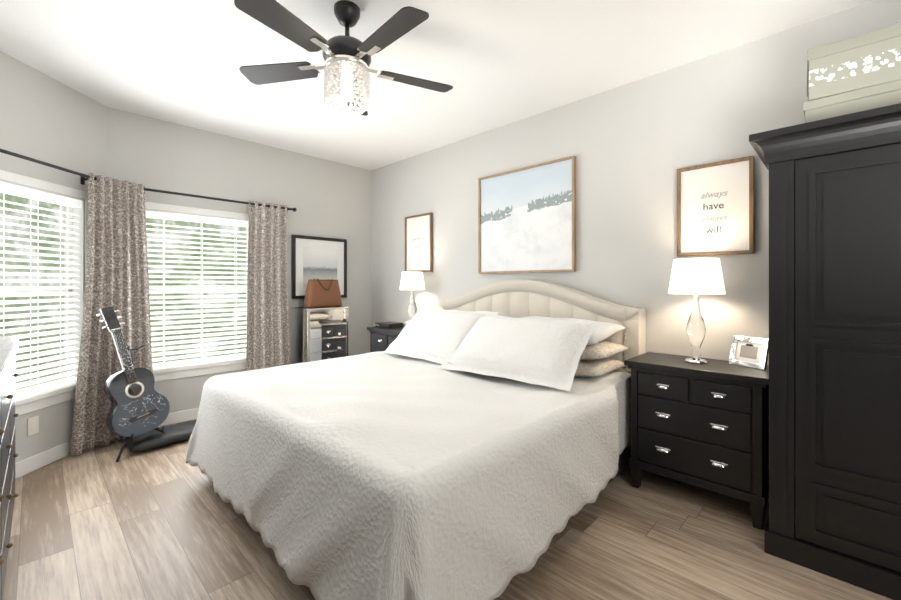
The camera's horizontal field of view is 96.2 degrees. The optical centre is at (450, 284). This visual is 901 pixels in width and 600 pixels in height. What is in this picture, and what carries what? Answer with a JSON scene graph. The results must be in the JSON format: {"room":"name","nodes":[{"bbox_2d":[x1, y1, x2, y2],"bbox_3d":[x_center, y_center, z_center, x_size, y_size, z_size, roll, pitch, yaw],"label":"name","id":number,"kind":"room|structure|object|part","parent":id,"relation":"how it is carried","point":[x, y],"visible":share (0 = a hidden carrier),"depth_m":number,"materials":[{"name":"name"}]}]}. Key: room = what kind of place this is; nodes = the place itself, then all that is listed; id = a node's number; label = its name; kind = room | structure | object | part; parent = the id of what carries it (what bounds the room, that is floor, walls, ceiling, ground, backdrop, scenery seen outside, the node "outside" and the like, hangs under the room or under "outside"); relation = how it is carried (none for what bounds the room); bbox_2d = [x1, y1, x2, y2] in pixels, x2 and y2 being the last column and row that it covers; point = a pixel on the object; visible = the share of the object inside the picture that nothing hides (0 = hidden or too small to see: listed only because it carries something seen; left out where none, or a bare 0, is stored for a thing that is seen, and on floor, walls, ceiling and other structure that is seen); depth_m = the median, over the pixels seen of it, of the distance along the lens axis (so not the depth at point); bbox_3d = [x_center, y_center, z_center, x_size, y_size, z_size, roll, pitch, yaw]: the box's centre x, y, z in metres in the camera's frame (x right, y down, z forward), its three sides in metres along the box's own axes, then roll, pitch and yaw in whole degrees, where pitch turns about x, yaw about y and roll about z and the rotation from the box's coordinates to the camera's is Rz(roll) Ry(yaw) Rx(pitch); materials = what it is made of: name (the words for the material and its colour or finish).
{"room":"bedroom","nodes":[
{"label":"bedroom","id":0,"kind":"room"},
{"bbox_2d":[0,51,106,462],"bbox_3d":[-2.880,-0.100,2.578,0.160,2.700,1.442,0,0,-1],"label":"wall","id":1,"kind":"structure","parent":0,"point":[46,118],"depth_m":2.81,"materials":[{"name":"grey paint"}]},
{"bbox_2d":[27,416,38,435],"bbox_3d":[-2.797,0.950,2.710,0.008,0.116,0.070,0,0,-1],"label":"electrical outlet","id":2,"kind":"object","parent":1,"relation":"attached to","point":[32,425],"visible":1,"depth_m":2.70,"materials":[{"name":"white plastic"}]},
{"bbox_2d":[0,170,87,415],"bbox_3d":[-2.844,0.070,2.700,0.145,1.560,0.920,0,0,-1],"label":"window","id":3,"kind":"structure","parent":1,"relation":"attached to","point":[35,402],"depth_m":3.04,"materials":[{"name":"white"}]},
{"bbox_2d":[0,182,81,398],"bbox_3d":[-2.848,0.053,2.764,0.068,1.382,0.650,0,0,-1],"label":"window blinds","id":4,"kind":"object","parent":3,"relation":"attached to","point":[15,190],"depth_m":2.80,"materials":[{"name":"white plastic"}]},
{"bbox_2d":[15,408,198,478],"bbox_3d":[-0.216,1.200,1.864,5.720,0.100,3.600,0,0,44],"label":"baseboard","id":5,"kind":"structure","parent":1,"relation":"attached to","point":[37,461],"depth_m":2.85,"materials":[{"name":"white wood"}]},
{"bbox_2d":[107,107,370,412],"bbox_3d":[-1.967,-0.099,4.281,0.160,2.700,2.580,0,0,44],"label":"wall","id":6,"kind":"structure","parent":0,"point":[327,198],"depth_m":4.08,"materials":[{"name":"grey paint"}]},
{"bbox_2d":[0,149,296,454],"bbox_3d":[-2.212,0.196,3.152,1.063,2.070,2.481,0,0,44],"label":"curtains","id":7,"kind":"object","parent":6,"relation":"attached to","point":[117,276],"visible":0.79,"depth_m":3.23,"materials":[{"name":"grey fabric"}]},
{"bbox_2d":[145,202,248,381],"bbox_3d":[-2.355,0.071,3.828,0.145,1.560,1.050,0,0,44],"label":"window","id":8,"kind":"structure","parent":6,"relation":"attached to","point":[170,373],"depth_m":3.77,"materials":[{"name":"white"}]},
{"bbox_2d":[146,211,247,368],"bbox_3d":[-2.358,0.054,3.830,0.068,1.382,0.910,0,0,44],"label":"window blinds","id":9,"kind":"object","parent":8,"relation":"attached to","point":[164,216],"depth_m":3.79,"materials":[{"name":"white plastic"}]},
{"bbox_2d":[291,235,346,298],"bbox_3d":[-1.488,-0.189,4.631,0.030,0.700,0.670,0,0,44],"label":"framed picture","id":10,"kind":"object","parent":6,"relation":"attached to","point":[319,258],"visible":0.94,"depth_m":4.59,"materials":[{"name":"white paper"}]},
{"bbox_2d":[303,247,336,286],"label":"art","id":11,"kind":"object","parent":10,"relation":"attached to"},
{"bbox_2d":[0,0,872,169],"bbox_3d":[-0.216,-1.480,1.866,5.720,0.060,3.600,0,0,44],"label":"ceiling","id":12,"kind":"structure","parent":0,"point":[496,63],"depth_m":2.56,"materials":[{"name":"white paint"}]},
{"bbox_2d":[234,0,452,116],"bbox_3d":[-0.520,-1.168,2.100,1.125,0.563,1.167,0,0,44],"label":"fan","id":13,"kind":"object","parent":12,"relation":"hanging from","point":[347,57],"visible":1,"depth_m":2.03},
{"bbox_3d":[-0.545,-1.002,2.130,0.236,0.230,0.237,0,0,44],"label":"lamp shade","id":14,"kind":"part","parent":13,"relation":"part of","materials":[{"name":"clear glass"}]},
{"bbox_3d":[-0.545,-1.045,2.130,0.060,0.130,0.060,0,0,44],"label":"bulb","id":15,"kind":"part","parent":13,"relation":"part of","materials":[{"name":"white glass"}]},
{"bbox_2d":[2,419,892,599],"bbox_3d":[-0.216,1.280,1.864,5.720,0.060,3.600,0,0,44],"label":"floor","id":16,"kind":"structure","parent":0,"point":[98,522],"depth_m":1.93,"materials":[{"name":"brown wood"}]},
{"bbox_2d":[0,335,18,599],"bbox_3d":[-1.545,0.764,1.046,2.830,0.970,0.525,0,0,45],"label":"dresser","id":17,"kind":"object","parent":16,"relation":"on","point":[8,374],"visible":1,"depth_m":1.62,"materials":[{"name":"white wood"}]},
{"bbox_2d":[96,306,195,461],"bbox_3d":[-2.283,0.709,3.187,0.357,1.090,0.772,0,0,37],"label":"guitar","id":18,"kind":"object","parent":16,"relation":"on","point":[138,413],"visible":0.98,"depth_m":2.98,"materials":[{"name":"black wood"}]},
{"bbox_2d":[291,306,348,363],"bbox_3d":[-1.420,0.751,4.431,0.391,1.000,0.496,0,0,44],"label":"chest","id":19,"kind":"object","parent":16,"relation":"on","point":[321,333],"visible":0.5,"depth_m":4.28,"materials":[{"name":"wood"}]},
{"bbox_2d":[304,278,341,307],"bbox_3d":[-1.395,0.093,4.436,0.182,0.314,0.410,0,0,44],"label":"bag","id":20,"kind":"object","parent":19,"relation":"on","point":[322,293],"visible":1,"depth_m":4.36,"materials":[{"name":"brown leather"}]},
{"bbox_2d":[367,325,405,351],"bbox_3d":[-0.514,0.861,4.340,0.700,0.780,0.442,0,0,44],"label":"nightstand","id":21,"kind":"object","parent":16,"relation":"on","point":[382,339],"visible":0.1,"depth_m":4.28,"materials":[{"name":"black paint"}]},
{"bbox_2d":[375,321,402,327],"bbox_3d":[-0.680,0.448,4.464,0.250,0.045,0.201,0,0,44],"label":"cable box","id":22,"kind":"object","parent":21,"relation":"on","point":[389,324],"visible":1,"depth_m":4.39,"materials":[{"name":"black plastic"}]},
{"bbox_2d":[400,272,424,319],"bbox_3d":[-0.405,0.170,4.281,0.270,0.600,0.270,0,0,44],"label":"lamp","id":23,"kind":"object","parent":21,"relation":"on","point":[412,281],"visible":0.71,"depth_m":4.19,"materials":[{"name":"white fabric"}]},
{"bbox_3d":[-0.405,-0.035,4.281,0.270,0.190,0.270,0,0,44],"label":"lamp shade","id":24,"kind":"part","parent":23,"relation":"part of","materials":[{"name":"white fabric"}]},
{"bbox_2d":[186,280,645,599],"bbox_3d":[-0.141,0.603,2.672,2.279,1.285,2.315,0,0,44],"label":"bed","id":25,"kind":"object","parent":16,"relation":"on","point":[474,445],"visible":1,"depth_m":1.82,"materials":[{"name":"beige fabric"}]},
{"bbox_3d":[-0.119,0.932,2.695,1.900,0.625,1.990,0,0,44],"label":"frame","id":26,"kind":"part","parent":25,"relation":"part of","materials":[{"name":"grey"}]},
{"bbox_3d":[0.613,0.596,3.447,1.950,1.270,0.152,0,0,44],"label":"headboard","id":27,"kind":"part","parent":25,"relation":"part of","materials":[{"name":"beige fabric"}]},
{"bbox_2d":[521,316,626,344],"bbox_3d":[0.730,0.325,2.909,0.912,0.160,0.489,0,0,44],"label":"pillow","id":28,"kind":"object","parent":25,"relation":"on","point":[603,330],"depth_m":2.75,"materials":[{"name":"white fabric"}]},
{"bbox_2d":[575,358,625,376],"bbox_3d":[0.731,0.543,2.880,0.900,0.136,0.460,0,0,44],"label":"pillow","id":29,"kind":"object","parent":25,"relation":"on","point":[587,367],"depth_m":2.58,"materials":[{"name":"beige fabric"}]},
{"bbox_2d":[580,341,630,359],"bbox_3d":[0.745,0.437,2.881,0.916,0.136,0.491,0,0,44],"label":"pillow","id":30,"kind":"object","parent":25,"relation":"on","point":[597,350],"depth_m":2.62,"materials":[{"name":"beige fabric"}]},
{"bbox_2d":[624,352,768,529],"bbox_3d":[1.478,0.860,2.403,0.710,0.780,0.442,0,0,44],"label":"nightstand","id":31,"kind":"object","parent":16,"relation":"on","point":[705,426],"visible":0.96,"depth_m":2.22,"materials":[{"name":"black paint"}]},
{"bbox_2d":[668,258,725,363],"bbox_3d":[1.474,0.159,2.425,0.296,0.620,0.296,0,0,44],"label":"lamp","id":32,"kind":"object","parent":31,"relation":"on","point":[695,277],"visible":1,"depth_m":2.35,"materials":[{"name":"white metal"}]},
{"bbox_3d":[1.474,-0.046,2.426,0.296,0.210,0.296,0,0,44],"label":"lamp shade","id":33,"kind":"part","parent":32,"relation":"part of","materials":[{"name":"white fabric"}]},
{"bbox_2d":[729,335,768,369],"bbox_3d":[1.711,0.386,2.304,0.079,0.169,0.200,0,0,-18],"label":"picture frame","id":34,"kind":"object","parent":31,"relation":"on","point":[751,352],"visible":0.85,"depth_m":2.29,"materials":[{"name":"white wood"}]},
{"bbox_2d":[749,103,900,599],"bbox_3d":[2.114,0.277,1.635,1.382,1.945,0.656,0,0,44],"label":"armoire","id":35,"kind":"object","parent":16,"relation":"on","point":[835,347],"visible":1,"depth_m":1.72,"materials":[{"name":"black paint"}]},
{"bbox_2d":[803,79,900,122],"bbox_3d":[2.055,-0.759,1.718,0.812,0.125,0.492,0,0,44],"label":"storage box","id":36,"kind":"object","parent":35,"relation":"on","point":[873,97],"visible":0.33,"depth_m":1.72,"materials":[{"name":"grey"}]},
{"bbox_2d":[807,23,900,100],"bbox_3d":[2.042,-0.936,1.724,0.782,0.225,0.462,0,0,41],"label":"storage box","id":37,"kind":"object","parent":36,"relation":"on","point":[869,59],"visible":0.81,"depth_m":1.71,"materials":[{"name":"grey"}]},
{"bbox_2d":[371,0,900,364],"bbox_3d":[1.095,-0.100,3.212,6.040,2.700,0.160,0,0,44],"label":"wall","id":38,"kind":"structure","parent":0,"point":[633,147],"depth_m":2.86,"materials":[{"name":"grey paint"}]},
{"bbox_2d":[405,212,432,271],"bbox_3d":[-0.357,-0.449,4.488,0.440,0.640,0.030,0,0,44],"label":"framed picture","id":39,"kind":"object","parent":38,"relation":"attached to","point":[420,258],"visible":0.92,"depth_m":4.47,"materials":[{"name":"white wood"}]},
{"bbox_2d":[478,155,575,273],"bbox_3d":[0.628,-0.554,3.522,0.980,0.910,0.040,0,0,44],"label":"landscape picture","id":40,"kind":"object","parent":38,"relation":"attached to","point":[527,219],"visible":1,"depth_m":3.47,"materials":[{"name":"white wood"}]},
{"bbox_2d":[677,155,753,256],"bbox_3d":[1.650,-0.470,2.535,0.410,0.580,0.030,0,0,44],"label":"sign","id":41,"kind":"object","parent":38,"relation":"attached to","point":[734,178],"visible":0.98,"depth_m":2.52,"materials":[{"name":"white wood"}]},
{"bbox_2d":[703,204,723,209],"bbox_3d":[1.647,-0.491,2.531,0.108,0.043,0.001,0,0,44],"label":"lettering","id":42,"kind":"object","parent":41,"relation":"attached to","point":[714,206],"visible":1,"depth_m":2.54,"materials":[{"name":"grey"}]},
{"bbox_2d":[706,226,720,232],"bbox_3d":[1.645,-0.341,2.533,0.081,0.043,0.001,0,0,44],"label":"lettering","id":43,"kind":"object","parent":41,"relation":"attached to","point":[714,230],"visible":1,"depth_m":2.53,"materials":[{"name":"grey"}]},
{"bbox_2d":[701,191,727,198],"bbox_3d":[1.649,-0.557,2.529,0.146,0.050,0.001,0,0,44],"label":"lettering","id":44,"kind":"object","parent":41,"relation":"attached to","point":[715,195],"visible":1,"depth_m":2.52,"materials":[{"name":"grey"}]},
{"bbox_2d":[701,216,727,222],"bbox_3d":[1.649,-0.407,2.529,0.146,0.050,0.001,0,0,44],"label":"lettering","id":45,"kind":"object","parent":41,"relation":"attached to","point":[711,219],"visible":1,"depth_m":2.53,"materials":[{"name":"grey"}]},
{"label":"outside","id":46,"kind":"structure","parent":0,"visible":0},
{"bbox_2d":[0,193,59,388],"bbox_3d":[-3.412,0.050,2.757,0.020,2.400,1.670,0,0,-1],"label":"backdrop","id":47,"kind":"structure","parent":46,"point":[22,200],"depth_m":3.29,"materials":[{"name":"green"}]},
{"bbox_2d":[61,205,245,372],"bbox_3d":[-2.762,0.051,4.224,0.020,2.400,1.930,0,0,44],"label":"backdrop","id":48,"kind":"structure","parent":46,"point":[185,223],"depth_m":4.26,"materials":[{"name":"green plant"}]}
]}

